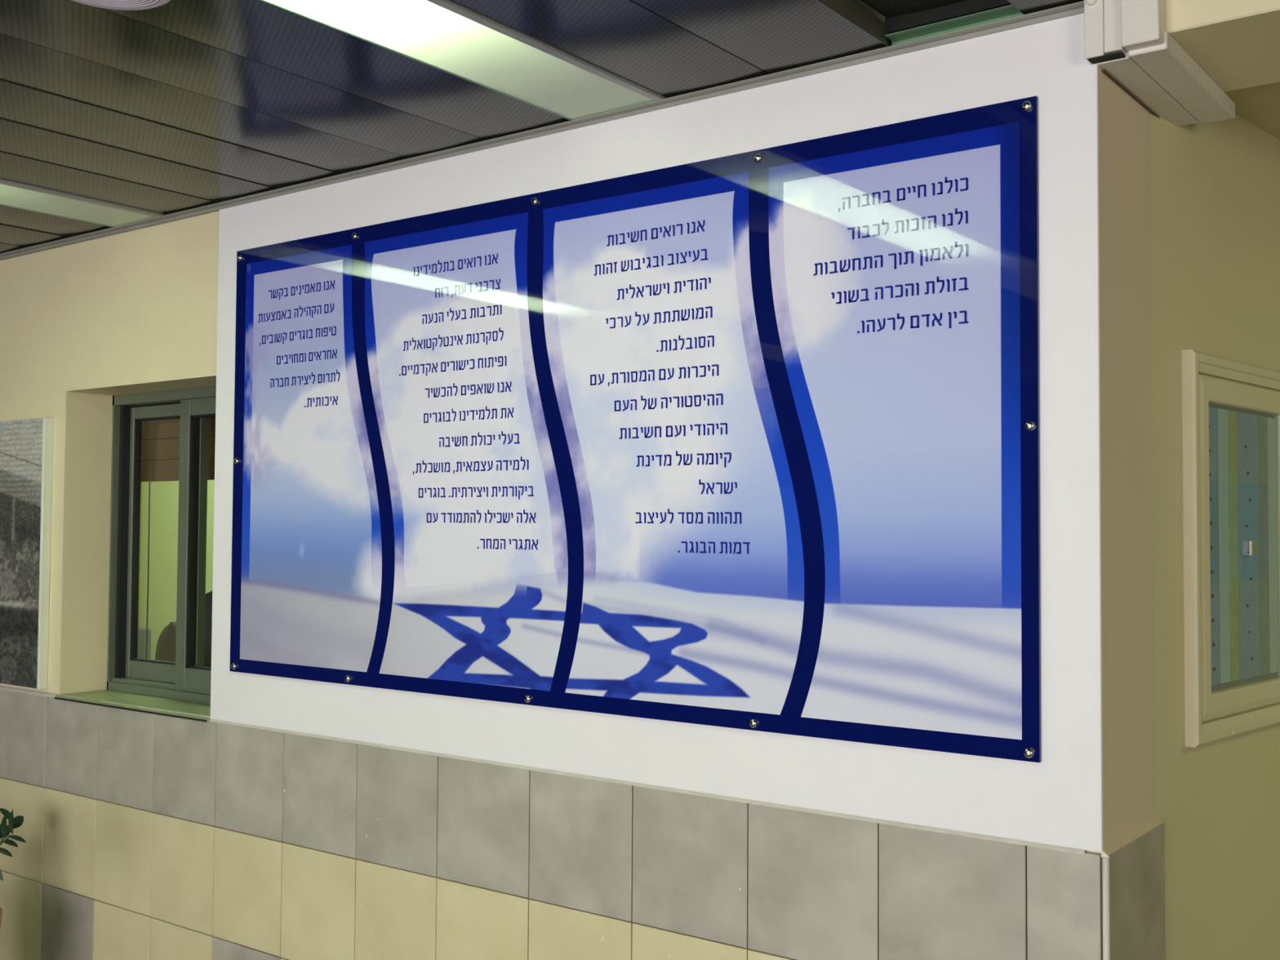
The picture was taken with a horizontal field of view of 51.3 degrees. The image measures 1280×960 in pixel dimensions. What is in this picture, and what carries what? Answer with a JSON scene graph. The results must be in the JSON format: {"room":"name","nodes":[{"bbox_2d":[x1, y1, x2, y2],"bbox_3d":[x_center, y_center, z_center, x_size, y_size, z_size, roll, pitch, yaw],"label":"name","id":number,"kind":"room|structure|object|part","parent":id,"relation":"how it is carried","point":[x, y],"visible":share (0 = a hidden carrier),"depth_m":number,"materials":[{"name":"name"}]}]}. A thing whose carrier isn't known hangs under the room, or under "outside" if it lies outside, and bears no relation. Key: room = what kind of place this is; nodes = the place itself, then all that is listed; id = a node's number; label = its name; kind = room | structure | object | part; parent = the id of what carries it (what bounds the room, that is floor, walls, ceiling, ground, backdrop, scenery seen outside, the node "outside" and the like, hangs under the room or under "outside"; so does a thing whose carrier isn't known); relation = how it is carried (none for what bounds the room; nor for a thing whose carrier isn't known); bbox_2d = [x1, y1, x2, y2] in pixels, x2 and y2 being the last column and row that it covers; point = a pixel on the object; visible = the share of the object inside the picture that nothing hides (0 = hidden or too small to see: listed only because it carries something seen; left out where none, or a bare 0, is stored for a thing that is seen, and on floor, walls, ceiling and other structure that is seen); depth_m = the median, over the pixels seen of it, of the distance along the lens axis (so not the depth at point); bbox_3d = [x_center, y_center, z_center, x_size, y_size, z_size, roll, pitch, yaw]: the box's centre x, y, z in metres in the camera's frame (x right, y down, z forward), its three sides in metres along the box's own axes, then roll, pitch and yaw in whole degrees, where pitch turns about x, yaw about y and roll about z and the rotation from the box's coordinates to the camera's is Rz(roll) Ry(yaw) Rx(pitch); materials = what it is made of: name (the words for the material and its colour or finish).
{"room":"school lobby","nodes":[
{"label":"school lobby","id":0,"kind":"room"},
{"bbox_2d":[137,481,142,628],"bbox_3d":[-3.007,0.357,6.508,0.100,2.900,1.200,-1,-3,37],"label":"wall","id":1,"kind":"structure","parent":0,"point":[141,482],"depth_m":6.95,"materials":[{"name":"beige"}]},
{"bbox_2d":[139,480,214,659],"bbox_3d":[-0.662,0.338,5.557,4.950,2.900,0.100,-1,-3,37],"label":"wall","id":2,"kind":"structure","parent":0,"point":[164,495],"depth_m":6.84,"materials":[{"name":"beige paint"}]},
{"bbox_2d":[137,627,150,659],"bbox_3d":[-2.599,0.900,6.858,0.097,0.265,0.115,-1,-3,37],"label":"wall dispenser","id":3,"kind":"object","parent":2,"relation":"attached to","point":[141,632],"visible":0.13,"depth_m":6.84,"materials":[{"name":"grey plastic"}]},
{"bbox_2d":[0,0,1084,253],"bbox_3d":[-2.148,-1.057,0.408,13.964,0.122,7.000,-1,-3,37],"label":"ceiling","id":4,"kind":"structure","parent":0,"point":[174,106],"depth_m":2.96,"materials":[{"name":"grey metal"}]},
{"bbox_2d":[0,179,164,226],"bbox_3d":[-3.058,-0.985,2.521,0.279,0.124,4.684,-1,-3,37],"label":"ceiling light","id":5,"kind":"object","parent":4,"relation":"attached to","point":[12,194],"visible":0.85,"depth_m":4.18,"materials":[{"name":"frosted plastic diffuser"},{"name":"metal"}]},
{"bbox_3d":[-3.167,-0.926,2.601,0.005,0.006,4.684,-1,-3,37],"label":"edge trim","id":6,"kind":"part","parent":5,"relation":"part of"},
{"bbox_3d":[-1.659,-0.852,4.389,0.254,0.006,0.010,-1,-3,37],"label":"edge trim","id":7,"kind":"part","parent":5,"relation":"part of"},
{"bbox_2d":[71,0,170,10],"bbox_3d":[-0.970,-0.907,2.421,0.239,0.022,0.239,-1,-3,37],"label":"ceiling speaker","id":8,"kind":"object","parent":4,"relation":"attached to","point":[124,5],"visible":1,"depth_m":2.50},
{"bbox_2d":[260,0,665,120],"bbox_3d":[-1.460,-1.019,1.319,0.279,0.124,4.684,-1,-3,37],"label":"ceiling light","id":9,"kind":"object","parent":4,"relation":"attached to","point":[449,37],"visible":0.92,"depth_m":2.80,"materials":[{"name":"frosted plastic diffuser"},{"name":"metal"}]},
{"bbox_3d":[-1.356,-0.963,1.239,0.020,0.008,4.684,-1,-3,37],"label":"edge trim","id":10,"kind":"part","parent":9,"relation":"part of","materials":[{"name":"metal"}]},
{"bbox_3d":[-0.061,-0.885,3.187,0.254,0.006,0.010,-1,-3,37],"label":"edge trim","id":11,"kind":"part","parent":9,"relation":"part of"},
{"bbox_2d":[0,0,1103,959],"bbox_3d":[-2.327,0.309,5.058,8.192,2.900,0.302,-1,-3,37],"label":"wall","id":12,"kind":"structure","parent":0,"point":[304,820],"depth_m":3.31,"materials":[{"name":"beige paint"}]},
{"bbox_2d":[0,417,53,689],"bbox_3d":[-2.541,0.266,5.027,1.128,0.956,0.034,-1,-3,37],"label":"picture","id":13,"kind":"object","parent":12,"relation":"attached to","point":[26,445],"visible":1,"depth_m":4.74,"materials":[{"name":"white"}]},
{"bbox_2d":[54,385,216,722],"bbox_3d":[-1.558,0.218,4.475,0.997,1.078,0.294,-1,-3,37],"label":"window","id":14,"kind":"structure","parent":12,"relation":"in","point":[100,663],"depth_m":4.71,"materials":[{"name":"green metal"}]},
{"bbox_3d":[-1.584,0.748,4.417,0.965,0.014,0.203,-1,-3,37],"label":"sill","id":15,"kind":"part","parent":14,"relation":"part of","materials":[{"name":"green stone"}]},
{"bbox_3d":[-1.500,0.215,4.552,0.996,1.066,0.100,-1,-3,37],"label":"frame","id":16,"kind":"part","parent":14,"relation":"part of","materials":[{"name":"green metal"}]},
{"bbox_3d":[-1.695,0.225,4.725,0.477,0.982,0.032,-1,-3,37],"label":"sash frame","id":17,"kind":"part","parent":14,"relation":"part of","materials":[{"name":"green metal"}]},
{"bbox_2d":[141,416,215,658],"bbox_3d":[-1.494,0.168,4.681,1.180,1.185,0.090,-1,-3,37],"label":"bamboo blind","id":18,"kind":"object","parent":14,"relation":"attached to","point":[160,446],"visible":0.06,"depth_m":4.91,"materials":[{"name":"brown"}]},
{"bbox_3d":[-1.843,0.385,4.987,0.006,0.770,0.013,2,-3,-35],"label":"pull cord","id":19,"kind":"part","parent":18,"relation":"part of","materials":[{"name":"grey fabric"}]},
{"bbox_3d":[-1.360,0.212,4.421,0.545,0.984,0.032,-1,-3,37],"label":"sash frame","id":20,"kind":"part","parent":14,"relation":"part of","materials":[{"name":"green metal"}]},
{"bbox_2d":[0,0,1084,259],"bbox_3d":[-2.419,-0.828,4.968,8.190,0.016,0.030,-1,-3,37],"label":"trim","id":21,"kind":"structure","parent":12,"relation":"attached to","point":[1076,8],"depth_m":3.17,"materials":[{"name":"metal"}]},
{"bbox_2d":[229,96,1040,762],"bbox_3d":[-0.238,-0.082,3.302,2.503,1.280,0.018,-1,-3,37],"label":"sign","id":22,"kind":"object","parent":12,"relation":"attached to","point":[748,440],"visible":1,"depth_m":3.05,"materials":[{"name":"blue plastic"}]},
{"bbox_3d":[-0.951,-0.064,3.837,0.620,1.195,0.001,-1,-3,37],"label":"printed panel","id":23,"kind":"part","parent":22,"relation":"part of","materials":[{"name":"blue plastic"}]},
{"bbox_3d":[-0.474,-0.074,3.478,0.752,1.195,0.001,-1,-3,37],"label":"printed panel","id":24,"kind":"part","parent":22,"relation":"part of","materials":[{"name":"plastic"}]},
{"bbox_3d":[0.053,-0.086,3.082,0.750,1.195,0.001,-1,-3,37],"label":"printed panel","id":25,"kind":"part","parent":22,"relation":"part of","materials":[{"name":"plastic"}]},
{"bbox_3d":[0.507,-0.095,2.741,0.570,1.195,0.001,-1,-3,37],"label":"printed panel","id":26,"kind":"part","parent":22,"relation":"part of","materials":[{"name":"plastic"}]},
{"bbox_2d":[1098,67,1165,959],"bbox_3d":[0.793,0.245,2.749,0.454,2.900,0.360,-1,-3,37],"label":"wall pier","id":27,"kind":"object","parent":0,"point":[1133,853],"visible":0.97,"depth_m":2.61,"materials":[{"name":"beige paint"}]},
{"bbox_2d":[1148,112,1279,959],"bbox_3d":[2.954,0.333,4.802,0.150,2.900,5.604,-2,-3,44],"label":"wall","id":28,"kind":"structure","parent":0,"point":[1215,186],"depth_m":2.95,"materials":[{"name":"beige paint"}]},
{"bbox_2d":[1182,349,1279,747],"bbox_3d":[1.407,0.154,3.091,0.028,0.853,0.647,-2,-3,44],"label":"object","id":29,"kind":"structure","parent":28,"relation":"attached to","point":[1215,713],"depth_m":2.91,"materials":[{"name":"beige paint"}]},
{"bbox_2d":[1208,406,1219,684],"bbox_3d":[1.271,0.146,2.963,0.005,0.619,0.087,-2,-3,45],"label":"blind slat","id":30,"kind":"object","parent":29,"relation":"attached to","point":[1212,411],"visible":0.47,"depth_m":2.98,"materials":[{"name":"paper"}]},
{"bbox_2d":[1217,408,1230,684],"bbox_3d":[1.323,0.148,3.018,0.001,0.619,0.061,-2,-3,44],"label":"curtain","id":31,"kind":"object","parent":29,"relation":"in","point":[1222,414],"visible":1,"depth_m":3.02,"materials":[{"name":"fabric"}]},
{"bbox_2d":[1227,409,1239,681],"bbox_3d":[1.363,0.150,3.060,0.001,0.619,0.052,-2,-3,44],"label":"blind slat","id":32,"kind":"object","parent":29,"relation":"attached to","point":[1232,415],"visible":1,"depth_m":3.06,"materials":[{"name":"paper"}]},
{"bbox_3d":[1.338,0.562,2.989,0.001,0.014,0.040,-2,-3,44],"label":"name plate","id":33,"kind":"part","parent":29,"relation":"part of","materials":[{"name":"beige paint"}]},
{"bbox_3d":[1.404,0.153,3.091,0.003,0.638,0.462,-2,-3,44],"label":"glass door","id":34,"kind":"part","parent":29,"relation":"part of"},
{"bbox_2d":[1236,411,1261,679],"bbox_3d":[1.430,0.153,3.129,0.001,0.619,0.136,-2,-3,44],"label":"curtain","id":35,"kind":"object","parent":29,"relation":"attached to","point":[1247,459],"visible":0.98,"depth_m":3.13,"materials":[{"name":"fabric"}]},
{"bbox_2d":[1257,415,1269,675],"bbox_3d":[1.498,0.156,3.198,0.001,0.619,0.053,-2,-3,44],"label":"blind slat","id":36,"kind":"object","parent":29,"relation":"attached to","point":[1262,420],"visible":1,"depth_m":3.20,"materials":[{"name":"paper"}]},
{"bbox_2d":[1266,417,1277,673],"bbox_3d":[1.537,0.157,3.238,0.001,0.619,0.055,-2,-3,44],"label":"blind slat","id":37,"kind":"object","parent":29,"relation":"attached to","point":[1271,453],"visible":1,"depth_m":3.24,"materials":[{"name":"paper"}]},
{"bbox_2d":[1164,0,1279,92],"bbox_3d":[3.387,-1.059,0.881,6.010,0.398,0.411,-1,-3,37],"label":"ceiling beam","id":38,"kind":"structure","parent":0,"point":[1236,43],"depth_m":2.45,"materials":[{"name":"beige paint"}]},
{"bbox_2d":[1084,0,1235,126],"bbox_3d":[1.047,-0.965,2.667,0.144,0.384,0.545,-1,-3,37],"label":"cable trunking","id":39,"kind":"object","parent":38,"relation":"attached to","point":[1128,40],"visible":0.97,"depth_m":2.51,"materials":[{"name":"beige plastic"}]},
{"bbox_2d":[1224,81,1279,139],"bbox_3d":[4.895,-0.996,3.375,6.600,0.325,5.389,-1,-3,37],"label":"ceiling","id":40,"kind":"structure","parent":0,"point":[1260,105],"depth_m":3.08,"materials":[{"name":"beige paint"}]},
{"bbox_3d":[-0.206,1.723,2.840,14.200,0.060,13.600,-1,-3,37],"label":"floor","id":41,"kind":"structure","parent":0,"visible":0},
{"bbox_2d":[0,808,26,928],"bbox_3d":[-2.056,1.343,4.128,0.790,0.770,0.539,0,-2,15],"label":"potted plant","id":42,"kind":"object","parent":41,"relation":"on","point":[13,823],"visible":1,"depth_m":3.85,"materials":[{"name":"green plant"}]},
{"bbox_3d":[-2.212,1.537,4.108,0.436,0.378,0.436,-1,-3,37],"label":"pot","id":43,"kind":"part","parent":42,"relation":"part of","materials":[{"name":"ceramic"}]},
{"bbox_3d":[-1.962,1.204,3.933,0.376,0.362,0.020,-1,-3,37],"label":"stem","id":44,"kind":"part","parent":42,"relation":"part of","materials":[{"name":"green plant"}]},
{"bbox_2d":[155,621,176,662],"bbox_3d":[-2.197,1.203,5.765,0.637,1.154,0.648,-1,-3,37],"label":"office chair","id":45,"kind":"object","parent":41,"relation":"on","point":[166,645],"visible":0.06,"depth_m":5.98,"materials":[{"name":"black"}]},
{"bbox_2d":[204,591,212,667],"bbox_3d":[-1.405,1.082,5.183,0.604,1.364,0.648,-1,-3,37],"label":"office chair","id":46,"kind":"object","parent":41,"relation":"on","point":[208,604],"visible":0.02,"depth_m":5.03,"materials":[{"name":"black"}]}
]}

